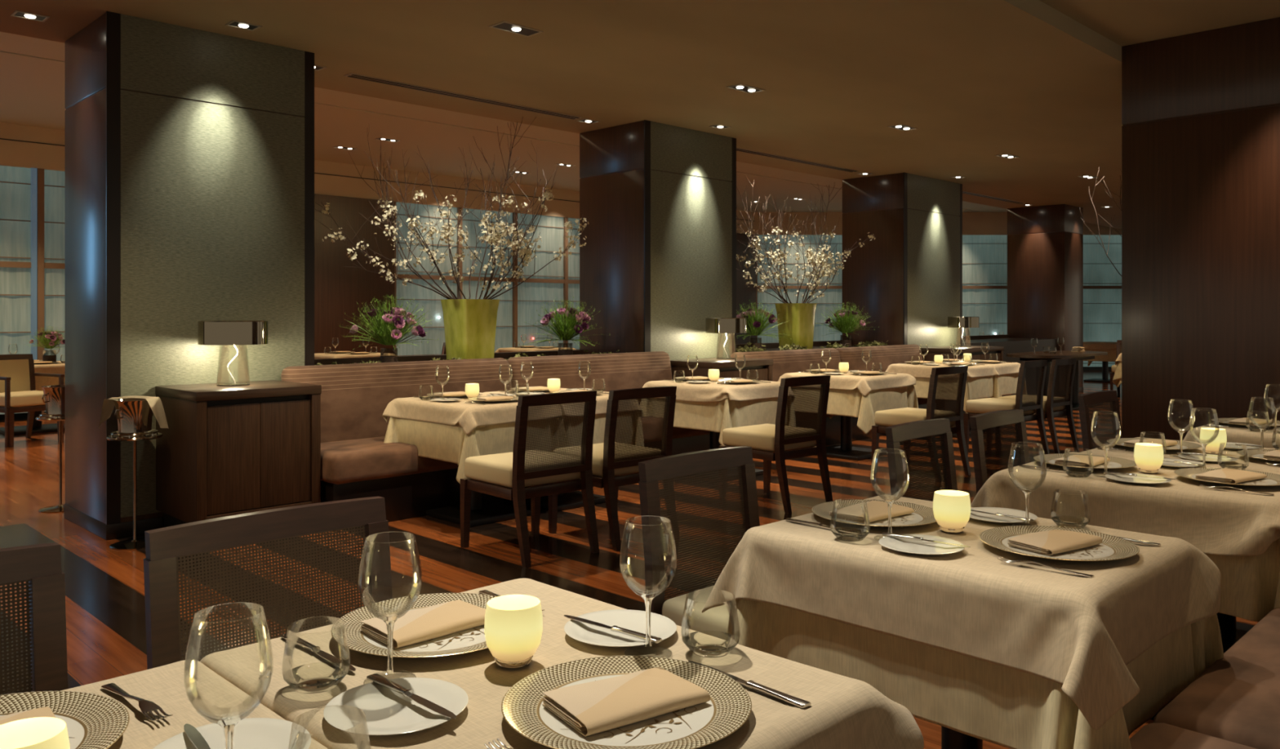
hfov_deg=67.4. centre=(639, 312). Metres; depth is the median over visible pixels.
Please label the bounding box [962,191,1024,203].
air slot
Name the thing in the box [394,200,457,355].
window
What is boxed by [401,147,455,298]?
branch
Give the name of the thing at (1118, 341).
dining chair
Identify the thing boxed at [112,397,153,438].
bucket
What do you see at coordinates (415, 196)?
branch
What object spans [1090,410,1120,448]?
bowl
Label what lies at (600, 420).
undercloth
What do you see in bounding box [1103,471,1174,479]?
butter knife
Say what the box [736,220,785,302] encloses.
branch
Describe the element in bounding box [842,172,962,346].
column
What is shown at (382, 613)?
bowl
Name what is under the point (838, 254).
branch
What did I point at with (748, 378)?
tumbler
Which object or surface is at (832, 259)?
branch
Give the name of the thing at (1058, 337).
bowl
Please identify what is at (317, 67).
recessed light
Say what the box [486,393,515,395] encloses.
bread plate
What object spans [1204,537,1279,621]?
undercloth
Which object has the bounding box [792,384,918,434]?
undercloth
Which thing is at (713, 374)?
votive candle
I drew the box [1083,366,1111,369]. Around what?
wall
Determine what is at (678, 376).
charger plate
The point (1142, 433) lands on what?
tumbler
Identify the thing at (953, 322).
table lamp
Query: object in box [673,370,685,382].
tumbler
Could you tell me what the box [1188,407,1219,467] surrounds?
wine glass
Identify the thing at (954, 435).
dining table
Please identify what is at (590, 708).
napkin
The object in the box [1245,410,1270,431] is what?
tumbler
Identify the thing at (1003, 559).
fork
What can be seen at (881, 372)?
charger plate
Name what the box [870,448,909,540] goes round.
wine glass
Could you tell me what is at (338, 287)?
wall pier
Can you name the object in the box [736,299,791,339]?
bouquet
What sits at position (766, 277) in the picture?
branch
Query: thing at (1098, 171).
branch
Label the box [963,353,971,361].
votive candle
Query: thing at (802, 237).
branch
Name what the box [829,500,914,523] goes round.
napkin
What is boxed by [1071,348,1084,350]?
napkin
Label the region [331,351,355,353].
charger plate
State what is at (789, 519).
knife
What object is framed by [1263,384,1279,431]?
wine glass
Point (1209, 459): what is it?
bread plate
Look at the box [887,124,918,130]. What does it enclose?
recessed light
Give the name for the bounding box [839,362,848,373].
votive candle
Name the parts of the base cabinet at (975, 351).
door, door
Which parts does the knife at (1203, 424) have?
handle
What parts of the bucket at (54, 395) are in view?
handle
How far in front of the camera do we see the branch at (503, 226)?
7.64 m
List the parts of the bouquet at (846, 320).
flower, flower, flower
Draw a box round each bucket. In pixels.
[40,384,64,418]
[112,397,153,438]
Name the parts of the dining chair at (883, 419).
leg, leg, seat, seat frame, leg, backrest frame, woven panel, leg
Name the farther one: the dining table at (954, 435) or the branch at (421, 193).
the dining table at (954, 435)
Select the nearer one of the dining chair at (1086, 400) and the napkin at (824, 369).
the dining chair at (1086, 400)
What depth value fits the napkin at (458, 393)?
6.39 m
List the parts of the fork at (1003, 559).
handle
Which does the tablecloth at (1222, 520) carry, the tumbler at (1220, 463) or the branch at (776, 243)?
the tumbler at (1220, 463)
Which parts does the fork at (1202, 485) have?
handle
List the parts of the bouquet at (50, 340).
flower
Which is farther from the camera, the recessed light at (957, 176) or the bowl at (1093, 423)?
the recessed light at (957, 176)
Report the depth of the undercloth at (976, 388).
10.22 m
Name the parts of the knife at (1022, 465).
handle, blade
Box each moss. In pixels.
[315,349,626,364]
[736,339,888,351]
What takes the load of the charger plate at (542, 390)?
on the tablecloth at (602, 398)
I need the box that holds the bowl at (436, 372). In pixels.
[435,365,449,384]
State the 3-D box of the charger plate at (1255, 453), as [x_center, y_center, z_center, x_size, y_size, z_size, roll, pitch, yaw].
[2.463,0.548,3.634,0.347,0.018,0.347,0,0,30]
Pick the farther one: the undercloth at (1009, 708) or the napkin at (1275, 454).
the napkin at (1275, 454)
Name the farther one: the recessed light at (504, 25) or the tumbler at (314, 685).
the recessed light at (504, 25)
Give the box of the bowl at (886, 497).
[870,448,909,501]
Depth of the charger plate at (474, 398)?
6.00 m
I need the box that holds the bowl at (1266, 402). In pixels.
[1263,384,1279,410]
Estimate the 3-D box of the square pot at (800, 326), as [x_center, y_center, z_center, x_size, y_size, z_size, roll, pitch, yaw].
[1.789,0.148,11.010,0.354,0.520,0.354,0,0,-45]
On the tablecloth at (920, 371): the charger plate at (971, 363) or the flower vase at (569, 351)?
the charger plate at (971, 363)
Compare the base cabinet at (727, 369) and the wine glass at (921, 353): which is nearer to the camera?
the base cabinet at (727, 369)
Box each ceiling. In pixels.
[0,0,1122,228]
[0,31,1007,212]
[0,50,982,212]
[1040,0,1279,46]
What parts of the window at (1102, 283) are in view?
frame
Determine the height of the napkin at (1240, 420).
0.018 m
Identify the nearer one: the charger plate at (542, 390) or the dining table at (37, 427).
the charger plate at (542, 390)
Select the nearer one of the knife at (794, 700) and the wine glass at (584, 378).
the knife at (794, 700)
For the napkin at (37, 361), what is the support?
on the charger plate at (52, 362)
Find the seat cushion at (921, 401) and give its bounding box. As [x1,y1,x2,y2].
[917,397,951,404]
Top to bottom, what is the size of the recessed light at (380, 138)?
0.012 m
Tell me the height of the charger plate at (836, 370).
0.018 m
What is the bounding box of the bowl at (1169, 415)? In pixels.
[1167,399,1195,431]
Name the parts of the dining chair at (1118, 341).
leg, seat, leg, backrest frame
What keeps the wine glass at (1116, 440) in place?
on the tablecloth at (1222, 520)
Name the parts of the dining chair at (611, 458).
leg, seat, leg, seat frame, leg, backrest frame, woven panel, leg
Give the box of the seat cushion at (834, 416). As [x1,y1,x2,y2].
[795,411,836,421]
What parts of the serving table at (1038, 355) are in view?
plate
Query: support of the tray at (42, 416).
on the stand at (59, 508)
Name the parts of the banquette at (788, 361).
backrest, backrest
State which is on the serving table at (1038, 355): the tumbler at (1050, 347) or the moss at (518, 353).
the tumbler at (1050, 347)
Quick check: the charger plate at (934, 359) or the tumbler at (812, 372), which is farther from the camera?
the charger plate at (934, 359)
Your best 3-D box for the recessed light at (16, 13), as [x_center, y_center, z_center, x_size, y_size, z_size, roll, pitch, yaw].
[-3.571,-1.738,5.622,0.170,0.012,0.130,0,0,-45]
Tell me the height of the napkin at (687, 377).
0.018 m
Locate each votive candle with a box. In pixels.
[0,716,70,748]
[465,382,479,398]
[484,594,542,667]
[546,377,560,392]
[708,368,719,381]
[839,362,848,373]
[933,355,942,363]
[933,489,970,532]
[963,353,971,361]
[1133,442,1164,472]
[1200,427,1226,453]
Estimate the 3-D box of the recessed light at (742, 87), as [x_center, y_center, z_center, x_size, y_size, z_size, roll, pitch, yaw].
[0.820,-1.738,7.439,0.300,0.012,0.150,0,0,-45]
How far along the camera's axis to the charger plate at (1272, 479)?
3.19 m
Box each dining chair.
[0,353,64,447]
[0,542,67,694]
[143,496,392,669]
[441,342,446,354]
[460,390,599,568]
[548,386,679,551]
[638,445,759,639]
[719,374,832,513]
[871,365,970,477]
[884,417,957,500]
[963,360,1049,454]
[968,408,1029,493]
[995,357,1079,453]
[1077,390,1122,451]
[1110,339,1121,395]
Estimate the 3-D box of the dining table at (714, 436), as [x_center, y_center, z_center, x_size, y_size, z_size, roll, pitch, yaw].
[0.622,0.943,7.835,0.728,0.735,0.830,0,0,-45]
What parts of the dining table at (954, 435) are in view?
plate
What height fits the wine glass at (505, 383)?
0.218 m
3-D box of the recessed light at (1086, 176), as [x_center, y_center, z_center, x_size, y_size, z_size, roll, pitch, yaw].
[5.713,-1.738,12.247,0.300,0.012,0.150,0,0,-45]
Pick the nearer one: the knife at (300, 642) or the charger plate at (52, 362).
the knife at (300, 642)
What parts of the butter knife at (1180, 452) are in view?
handle, blade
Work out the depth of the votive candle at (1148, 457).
3.34 m
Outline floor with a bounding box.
[0,369,1258,748]
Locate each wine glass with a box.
[8,343,17,354]
[183,602,273,748]
[331,337,338,353]
[358,531,422,684]
[435,365,449,396]
[497,364,512,395]
[520,361,533,391]
[577,360,591,390]
[619,515,676,657]
[686,355,697,379]
[734,354,746,378]
[821,349,831,373]
[861,349,871,370]
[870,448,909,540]
[919,344,928,364]
[950,342,958,360]
[952,343,961,362]
[981,342,989,359]
[1008,441,1046,525]
[1031,337,1038,353]
[1057,337,1064,352]
[1090,410,1120,477]
[1167,399,1195,457]
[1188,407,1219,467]
[1248,396,1275,448]
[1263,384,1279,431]
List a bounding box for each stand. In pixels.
[35,413,64,512]
[106,429,163,550]
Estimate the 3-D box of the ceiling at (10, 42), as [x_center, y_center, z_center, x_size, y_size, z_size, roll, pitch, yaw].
[1.478,-2.328,13.371,35.000,0.100,2.820,0,0,-45]
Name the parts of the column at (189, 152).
fabric panel, fabric panel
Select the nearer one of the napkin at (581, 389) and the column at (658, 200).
the napkin at (581, 389)
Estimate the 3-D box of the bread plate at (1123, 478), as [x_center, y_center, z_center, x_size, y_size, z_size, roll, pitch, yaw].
[1.647,0.551,3.179,0.196,0.012,0.196,0,0,-45]
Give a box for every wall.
[0,122,754,234]
[0,411,45,419]
[754,212,1121,235]
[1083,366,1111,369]
[1121,17,1279,440]
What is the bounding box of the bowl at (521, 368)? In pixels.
[520,361,533,379]
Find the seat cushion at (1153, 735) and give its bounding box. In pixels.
[1129,722,1256,748]
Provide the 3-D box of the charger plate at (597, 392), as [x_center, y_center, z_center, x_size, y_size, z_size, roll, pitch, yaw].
[-0.424,0.548,6.546,0.347,0.018,0.347,0,0,31]
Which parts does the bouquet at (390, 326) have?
flower, flower, flower, flower, flower, flower, flower, flower, flower, flower, flower, flower, flower, flower, flower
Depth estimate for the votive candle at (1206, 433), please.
3.79 m
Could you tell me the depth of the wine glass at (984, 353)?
10.99 m
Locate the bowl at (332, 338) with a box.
[331,337,338,346]
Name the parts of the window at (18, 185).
frame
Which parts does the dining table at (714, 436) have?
plate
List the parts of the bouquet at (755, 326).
flower, flower, flower, flower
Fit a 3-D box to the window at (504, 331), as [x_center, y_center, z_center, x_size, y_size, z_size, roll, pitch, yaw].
[-2.624,-0.229,16.473,1.195,3.078,0.067,0,0,-45]
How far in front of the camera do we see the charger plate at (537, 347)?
15.16 m
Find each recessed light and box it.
[10,9,49,22]
[225,19,262,31]
[314,64,327,71]
[332,145,357,150]
[375,137,399,142]
[488,20,542,36]
[511,170,531,173]
[555,163,575,166]
[576,118,599,124]
[709,124,731,128]
[725,83,765,93]
[857,172,873,174]
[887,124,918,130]
[950,175,965,177]
[995,153,1019,158]
[1077,174,1097,178]
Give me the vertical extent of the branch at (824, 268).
1.308 m
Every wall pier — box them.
[314,193,394,353]
[736,232,755,343]
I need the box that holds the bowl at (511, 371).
[497,364,512,383]
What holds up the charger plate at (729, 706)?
on the tablecloth at (843, 712)
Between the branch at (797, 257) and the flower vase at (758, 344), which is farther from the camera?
the branch at (797, 257)
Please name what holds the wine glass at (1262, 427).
on the tablecloth at (1256, 464)
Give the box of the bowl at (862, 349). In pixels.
[861,349,871,362]
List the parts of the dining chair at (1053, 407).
leg, seat, seat frame, leg, backrest frame, woven panel, leg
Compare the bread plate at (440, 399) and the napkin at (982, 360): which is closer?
the bread plate at (440, 399)
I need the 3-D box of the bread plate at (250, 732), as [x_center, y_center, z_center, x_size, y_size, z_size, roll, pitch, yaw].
[-0.513,0.551,1.197,0.196,0.012,0.196,0,0,-45]
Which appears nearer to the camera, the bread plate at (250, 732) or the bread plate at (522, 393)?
the bread plate at (250, 732)
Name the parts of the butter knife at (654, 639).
blade, handle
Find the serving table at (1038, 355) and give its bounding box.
[1006,350,1107,409]
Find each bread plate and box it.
[152,717,311,748]
[323,677,468,735]
[430,397,461,401]
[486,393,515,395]
[517,391,546,395]
[564,608,676,646]
[565,387,591,390]
[687,380,711,383]
[822,372,843,374]
[878,533,964,555]
[922,363,939,364]
[969,506,1037,523]
[1104,472,1171,484]
[1160,457,1202,467]
[1177,453,1237,462]
[1223,441,1260,449]
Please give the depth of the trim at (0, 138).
15.12 m
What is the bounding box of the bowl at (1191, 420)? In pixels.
[1188,407,1219,444]
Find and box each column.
[63,10,314,540]
[579,120,736,359]
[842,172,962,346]
[1007,204,1083,394]
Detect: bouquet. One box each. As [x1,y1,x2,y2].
[22,325,64,350]
[339,293,434,351]
[522,296,609,346]
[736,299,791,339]
[815,302,875,336]
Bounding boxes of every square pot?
[440,298,499,359]
[774,302,817,348]
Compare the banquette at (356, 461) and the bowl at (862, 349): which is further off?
the bowl at (862, 349)
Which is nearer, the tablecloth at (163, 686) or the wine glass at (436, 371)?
the tablecloth at (163, 686)
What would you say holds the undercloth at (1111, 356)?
on the dining table at (1104, 364)
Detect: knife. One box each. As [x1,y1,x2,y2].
[183,723,210,748]
[280,633,355,671]
[366,673,456,718]
[564,614,662,643]
[688,660,810,708]
[785,517,859,533]
[881,532,969,546]
[970,509,1033,521]
[1018,464,1082,472]
[1097,446,1133,451]
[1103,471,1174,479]
[1114,535,1160,546]
[1163,460,1202,466]
[1177,451,1240,458]
[1203,424,1248,428]
[1226,443,1261,447]
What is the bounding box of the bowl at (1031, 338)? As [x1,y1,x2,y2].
[1031,337,1038,346]
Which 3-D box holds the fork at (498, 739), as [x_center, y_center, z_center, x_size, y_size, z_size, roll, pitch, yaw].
[-0.118,0.551,1.163,0.199,0.012,0.024,0,0,43]
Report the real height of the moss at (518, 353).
0.099 m
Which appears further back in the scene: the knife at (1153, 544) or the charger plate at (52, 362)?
the charger plate at (52, 362)
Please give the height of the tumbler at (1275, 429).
0.092 m
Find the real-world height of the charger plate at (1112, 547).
0.018 m
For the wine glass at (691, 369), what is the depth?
7.75 m
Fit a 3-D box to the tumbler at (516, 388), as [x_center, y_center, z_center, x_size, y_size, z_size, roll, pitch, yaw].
[-0.775,0.511,6.319,0.098,0.092,0.098,0,0,-45]
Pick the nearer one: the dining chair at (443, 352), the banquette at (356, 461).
the banquette at (356, 461)
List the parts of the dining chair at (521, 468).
leg, leg, seat, seat frame, leg, backrest frame, woven panel, leg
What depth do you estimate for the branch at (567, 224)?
7.88 m
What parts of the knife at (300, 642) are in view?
handle, blade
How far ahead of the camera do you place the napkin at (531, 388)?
6.86 m
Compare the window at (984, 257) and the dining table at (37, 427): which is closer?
the dining table at (37, 427)
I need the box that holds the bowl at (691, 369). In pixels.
[686,355,697,370]
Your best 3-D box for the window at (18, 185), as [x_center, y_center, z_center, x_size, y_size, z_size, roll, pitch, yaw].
[-8.122,-0.229,10.975,2.205,3.078,0.067,0,0,-45]
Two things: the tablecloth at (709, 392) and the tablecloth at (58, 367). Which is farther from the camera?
the tablecloth at (58, 367)
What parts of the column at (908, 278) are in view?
fabric panel, fabric panel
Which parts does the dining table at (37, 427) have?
plate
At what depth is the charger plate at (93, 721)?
1.31 m
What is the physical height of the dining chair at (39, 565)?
0.886 m
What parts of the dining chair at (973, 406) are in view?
leg, leg, seat, seat frame, backrest frame, woven panel, leg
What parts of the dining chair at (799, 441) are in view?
leg, leg, seat, seat frame, leg, backrest frame, woven panel, leg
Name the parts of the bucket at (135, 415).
handle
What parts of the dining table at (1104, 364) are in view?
plate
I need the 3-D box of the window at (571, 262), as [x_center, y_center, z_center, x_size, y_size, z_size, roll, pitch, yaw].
[-0.736,-0.229,18.361,1.875,3.078,0.067,0,0,-45]
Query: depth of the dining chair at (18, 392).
9.80 m
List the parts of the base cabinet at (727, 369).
door, door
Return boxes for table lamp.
[197,320,268,386]
[705,317,746,359]
[947,316,979,346]
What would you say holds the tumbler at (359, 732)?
on the tablecloth at (163, 686)
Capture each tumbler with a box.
[281,616,350,693]
[288,704,371,748]
[418,384,434,399]
[506,379,519,393]
[515,382,529,396]
[591,378,605,391]
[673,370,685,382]
[680,588,740,657]
[746,368,758,379]
[809,363,820,373]
[830,498,870,541]
[871,362,882,371]
[911,355,919,364]
[1048,346,1057,353]
[1049,488,1091,528]
[1062,447,1093,477]
[1138,431,1166,454]
[1217,442,1248,469]
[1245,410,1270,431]
[1271,426,1279,449]
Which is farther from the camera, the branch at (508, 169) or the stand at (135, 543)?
the branch at (508, 169)
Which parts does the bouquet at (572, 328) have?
flower, flower, flower, flower, flower, flower, flower, flower, flower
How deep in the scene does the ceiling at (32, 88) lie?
13.14 m
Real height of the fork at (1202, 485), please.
0.012 m
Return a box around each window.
[0,164,37,413]
[36,168,64,413]
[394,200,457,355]
[457,207,513,351]
[512,212,564,346]
[563,217,579,349]
[755,234,842,342]
[962,235,1007,335]
[1083,235,1121,366]
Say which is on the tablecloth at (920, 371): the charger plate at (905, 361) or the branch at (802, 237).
the charger plate at (905, 361)
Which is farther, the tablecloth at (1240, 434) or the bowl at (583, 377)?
the bowl at (583, 377)
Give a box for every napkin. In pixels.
[0,706,55,724]
[33,360,52,363]
[360,599,485,648]
[434,391,466,395]
[476,395,513,400]
[519,386,548,390]
[542,666,710,736]
[559,389,588,392]
[679,376,708,378]
[723,378,752,382]
[811,368,835,371]
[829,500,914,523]
[854,370,879,373]
[910,360,930,362]
[942,358,956,359]
[951,362,969,364]
[977,360,999,361]
[1007,528,1102,555]
[1053,454,1110,466]
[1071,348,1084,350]
[1071,350,1084,351]
[1124,438,1177,446]
[1195,467,1266,483]
[1227,417,1271,424]
[1262,449,1279,460]
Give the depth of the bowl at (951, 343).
10.87 m
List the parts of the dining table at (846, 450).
plate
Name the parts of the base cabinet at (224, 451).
door, door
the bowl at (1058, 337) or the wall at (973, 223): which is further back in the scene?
the wall at (973, 223)
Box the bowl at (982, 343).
[981,342,989,353]
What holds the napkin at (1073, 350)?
on the serving table at (1038, 355)
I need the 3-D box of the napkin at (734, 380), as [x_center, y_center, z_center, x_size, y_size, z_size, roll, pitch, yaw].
[0.781,0.541,7.668,0.207,0.018,0.134,0,0,-40]
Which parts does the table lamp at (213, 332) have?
lamp shade, cord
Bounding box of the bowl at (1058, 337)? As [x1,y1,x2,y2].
[1057,337,1064,346]
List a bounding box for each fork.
[101,682,173,720]
[478,589,544,610]
[484,737,512,748]
[997,555,1093,577]
[1199,484,1274,494]
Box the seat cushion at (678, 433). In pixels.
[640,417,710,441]
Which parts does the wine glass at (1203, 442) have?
stem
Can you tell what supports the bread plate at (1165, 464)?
on the tablecloth at (1222, 520)
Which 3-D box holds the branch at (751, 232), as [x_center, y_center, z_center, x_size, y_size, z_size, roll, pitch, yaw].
[1.468,-0.678,10.698,0.733,1.658,0.303,0,0,-23]
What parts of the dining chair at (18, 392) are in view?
armrest, leg, backrest frame, seat frame, seat, leg, armrest, leg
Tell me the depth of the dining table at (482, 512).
6.16 m
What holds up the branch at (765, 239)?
in the square pot at (800, 326)
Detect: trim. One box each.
[0,137,755,221]
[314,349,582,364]
[736,340,839,348]
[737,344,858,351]
[962,334,1008,339]
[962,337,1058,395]
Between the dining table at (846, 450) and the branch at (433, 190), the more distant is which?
the dining table at (846, 450)
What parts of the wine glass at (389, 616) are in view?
stem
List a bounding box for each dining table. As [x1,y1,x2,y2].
[0,410,64,435]
[426,489,531,527]
[510,490,605,511]
[686,431,763,481]
[814,415,887,460]
[936,399,970,437]
[941,725,982,748]
[1083,361,1110,382]
[1216,612,1254,653]
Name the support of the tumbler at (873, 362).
on the tablecloth at (847, 381)
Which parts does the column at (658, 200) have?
fabric panel, fabric panel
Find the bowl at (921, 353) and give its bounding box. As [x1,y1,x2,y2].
[919,344,928,355]
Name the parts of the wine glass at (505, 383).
stem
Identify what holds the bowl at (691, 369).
on the wine glass at (691, 369)
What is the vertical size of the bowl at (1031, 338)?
0.124 m
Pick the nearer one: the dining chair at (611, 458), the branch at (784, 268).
the dining chair at (611, 458)
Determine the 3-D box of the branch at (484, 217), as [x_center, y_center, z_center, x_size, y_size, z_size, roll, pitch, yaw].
[-1.399,-0.368,8.221,0.193,1.055,0.668,0,0,3]
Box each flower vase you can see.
[42,349,56,363]
[379,347,398,362]
[557,342,573,355]
[749,337,761,348]
[840,334,851,346]
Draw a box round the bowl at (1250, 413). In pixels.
[1248,396,1275,428]
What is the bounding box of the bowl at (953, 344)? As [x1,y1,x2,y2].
[952,343,961,355]
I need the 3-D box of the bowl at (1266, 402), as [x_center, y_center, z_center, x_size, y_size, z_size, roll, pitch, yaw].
[3.010,0.401,4.547,0.094,0.124,0.094,0,0,-45]
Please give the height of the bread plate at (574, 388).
0.012 m
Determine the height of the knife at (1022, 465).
0.008 m
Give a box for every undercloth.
[35,375,64,391]
[383,416,562,484]
[560,410,644,446]
[640,396,795,444]
[726,599,1223,748]
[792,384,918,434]
[913,375,999,413]
[997,373,1026,396]
[1083,349,1121,365]
[1112,360,1121,386]
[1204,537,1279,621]
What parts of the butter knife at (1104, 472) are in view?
handle, blade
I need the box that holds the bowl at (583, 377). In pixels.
[577,360,591,378]
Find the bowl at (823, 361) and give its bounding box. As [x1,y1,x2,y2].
[821,349,831,363]
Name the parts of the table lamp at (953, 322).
lamp shade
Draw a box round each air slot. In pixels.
[344,72,582,119]
[736,146,858,172]
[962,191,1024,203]
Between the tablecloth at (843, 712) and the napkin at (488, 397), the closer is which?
the tablecloth at (843, 712)
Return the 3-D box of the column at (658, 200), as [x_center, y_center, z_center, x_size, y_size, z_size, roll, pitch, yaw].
[0.185,-0.216,9.427,1.300,3.052,0.898,0,0,-45]
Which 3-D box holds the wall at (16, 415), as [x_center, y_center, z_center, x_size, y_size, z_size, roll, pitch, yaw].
[-5.728,-0.229,13.930,25.600,3.078,0.100,0,0,-45]
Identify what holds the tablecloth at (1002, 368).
on the undercloth at (1007, 384)
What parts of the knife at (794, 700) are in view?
blade, handle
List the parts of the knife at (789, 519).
handle, blade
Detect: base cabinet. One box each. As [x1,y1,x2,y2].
[155,379,321,527]
[670,356,773,450]
[920,345,1004,413]
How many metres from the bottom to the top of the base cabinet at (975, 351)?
0.877 m
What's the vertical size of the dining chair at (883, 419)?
0.886 m
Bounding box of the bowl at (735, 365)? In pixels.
[734,354,746,368]
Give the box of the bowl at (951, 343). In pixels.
[950,342,958,353]
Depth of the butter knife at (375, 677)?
1.36 m
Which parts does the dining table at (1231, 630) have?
plate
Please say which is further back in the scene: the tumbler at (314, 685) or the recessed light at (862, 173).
the recessed light at (862, 173)
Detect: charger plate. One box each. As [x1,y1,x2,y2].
[0,690,129,748]
[34,361,57,364]
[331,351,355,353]
[331,592,497,657]
[346,351,371,354]
[426,391,479,397]
[467,395,518,402]
[501,655,751,748]
[511,386,548,391]
[517,346,536,347]
[537,346,555,348]
[552,390,603,393]
[675,376,709,380]
[717,378,760,383]
[806,368,839,372]
[811,499,936,526]
[848,371,888,374]
[905,360,935,364]
[933,359,962,361]
[944,362,977,365]
[973,360,1005,363]
[978,524,1139,560]
[1033,453,1137,469]
[1106,437,1201,450]
[1173,467,1279,486]
[1211,417,1279,426]
[1236,448,1279,462]
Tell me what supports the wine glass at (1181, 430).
on the tablecloth at (1256, 464)
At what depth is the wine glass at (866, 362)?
8.96 m
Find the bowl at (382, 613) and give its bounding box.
[358,531,422,619]
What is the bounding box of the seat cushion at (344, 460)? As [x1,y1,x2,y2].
[320,435,458,484]
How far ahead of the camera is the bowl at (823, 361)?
8.85 m
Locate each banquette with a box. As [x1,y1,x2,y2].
[280,351,710,531]
[730,343,956,450]
[1129,607,1279,748]
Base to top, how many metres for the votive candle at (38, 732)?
0.097 m
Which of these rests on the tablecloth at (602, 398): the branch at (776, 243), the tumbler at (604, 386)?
the tumbler at (604, 386)
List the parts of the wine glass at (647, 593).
stem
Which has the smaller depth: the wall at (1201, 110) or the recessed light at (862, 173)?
the wall at (1201, 110)
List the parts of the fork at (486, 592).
handle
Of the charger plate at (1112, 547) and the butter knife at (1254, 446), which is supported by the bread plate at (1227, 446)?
the butter knife at (1254, 446)
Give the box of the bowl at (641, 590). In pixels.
[619,515,676,596]
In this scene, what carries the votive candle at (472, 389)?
on the tablecloth at (470, 415)
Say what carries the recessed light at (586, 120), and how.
in the ceiling at (979, 81)
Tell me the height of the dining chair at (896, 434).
0.886 m
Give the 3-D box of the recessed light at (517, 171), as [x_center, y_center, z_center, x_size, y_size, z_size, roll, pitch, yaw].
[-1.926,-2.274,15.517,0.300,0.012,0.150,0,0,-45]
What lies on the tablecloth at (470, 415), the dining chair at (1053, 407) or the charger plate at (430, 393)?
the charger plate at (430, 393)
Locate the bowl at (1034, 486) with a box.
[1008,441,1046,491]
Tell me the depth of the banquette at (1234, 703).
2.05 m
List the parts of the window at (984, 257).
frame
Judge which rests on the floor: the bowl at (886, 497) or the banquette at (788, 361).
the banquette at (788, 361)
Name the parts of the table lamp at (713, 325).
lamp shade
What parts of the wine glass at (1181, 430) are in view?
stem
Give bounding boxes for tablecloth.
[34,360,64,373]
[62,659,328,748]
[200,577,924,748]
[314,352,391,359]
[382,391,562,435]
[483,387,641,416]
[494,346,575,352]
[637,377,794,402]
[702,495,1221,729]
[777,370,915,395]
[884,362,999,378]
[963,360,1020,377]
[970,451,1279,555]
[1080,436,1279,471]
[1083,341,1120,350]
[1115,352,1121,364]
[1182,422,1279,448]
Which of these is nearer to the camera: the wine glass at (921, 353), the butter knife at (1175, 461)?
the butter knife at (1175, 461)
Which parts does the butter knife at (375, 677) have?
handle, blade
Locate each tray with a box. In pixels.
[35,413,64,421]
[106,429,163,440]
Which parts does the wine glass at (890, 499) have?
stem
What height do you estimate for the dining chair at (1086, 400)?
0.886 m
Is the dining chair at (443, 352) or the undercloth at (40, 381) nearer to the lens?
the undercloth at (40, 381)
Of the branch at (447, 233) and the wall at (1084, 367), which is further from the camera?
the wall at (1084, 367)
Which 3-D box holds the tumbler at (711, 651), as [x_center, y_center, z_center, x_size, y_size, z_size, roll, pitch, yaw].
[0.116,0.511,1.581,0.098,0.092,0.098,0,0,-45]
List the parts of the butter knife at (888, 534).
handle, blade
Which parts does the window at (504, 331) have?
frame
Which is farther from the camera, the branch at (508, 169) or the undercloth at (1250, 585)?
the branch at (508, 169)
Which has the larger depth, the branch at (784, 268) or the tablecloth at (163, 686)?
the branch at (784, 268)
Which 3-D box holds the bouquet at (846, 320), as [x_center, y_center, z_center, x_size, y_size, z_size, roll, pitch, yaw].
[2.496,0.066,11.533,0.744,0.430,0.746,0,0,35]
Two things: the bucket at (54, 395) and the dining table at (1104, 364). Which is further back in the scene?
the dining table at (1104, 364)
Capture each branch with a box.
[315,197,448,298]
[348,152,451,298]
[364,151,454,298]
[367,132,439,290]
[368,186,453,298]
[391,185,457,298]
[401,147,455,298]
[417,146,492,298]
[432,146,472,298]
[435,199,468,298]
[454,143,535,298]
[466,212,493,298]
[472,116,536,297]
[475,183,510,298]
[480,168,528,298]
[483,142,555,295]
[484,186,554,298]
[486,167,557,298]
[487,171,546,298]
[489,214,588,298]
[736,177,786,302]
[736,200,788,302]
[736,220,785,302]
[744,189,791,302]
[748,242,784,302]
[753,222,794,302]
[762,195,794,302]
[768,195,800,300]
[769,196,786,297]
[771,198,796,302]
[788,225,813,302]
[789,195,817,297]
[796,182,845,302]
[800,237,837,302]
[802,214,826,302]
[802,248,850,302]
[805,215,840,302]
[806,226,831,302]
[808,215,832,298]
[808,232,875,302]
[1079,171,1121,275]
[1100,168,1121,235]
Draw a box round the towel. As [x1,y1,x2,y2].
[98,395,168,428]
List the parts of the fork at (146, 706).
handle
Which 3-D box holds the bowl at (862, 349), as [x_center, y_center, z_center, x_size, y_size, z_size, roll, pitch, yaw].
[2.116,0.401,8.969,0.094,0.124,0.094,0,0,-45]
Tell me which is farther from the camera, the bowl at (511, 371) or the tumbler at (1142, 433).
the bowl at (511, 371)
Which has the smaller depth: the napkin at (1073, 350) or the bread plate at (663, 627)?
the bread plate at (663, 627)
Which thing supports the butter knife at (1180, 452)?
on the bread plate at (1209, 459)
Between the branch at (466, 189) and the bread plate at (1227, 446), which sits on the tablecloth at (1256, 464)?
the bread plate at (1227, 446)
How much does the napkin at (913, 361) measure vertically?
0.018 m
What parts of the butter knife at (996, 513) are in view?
blade, handle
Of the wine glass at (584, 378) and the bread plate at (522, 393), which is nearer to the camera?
the bread plate at (522, 393)

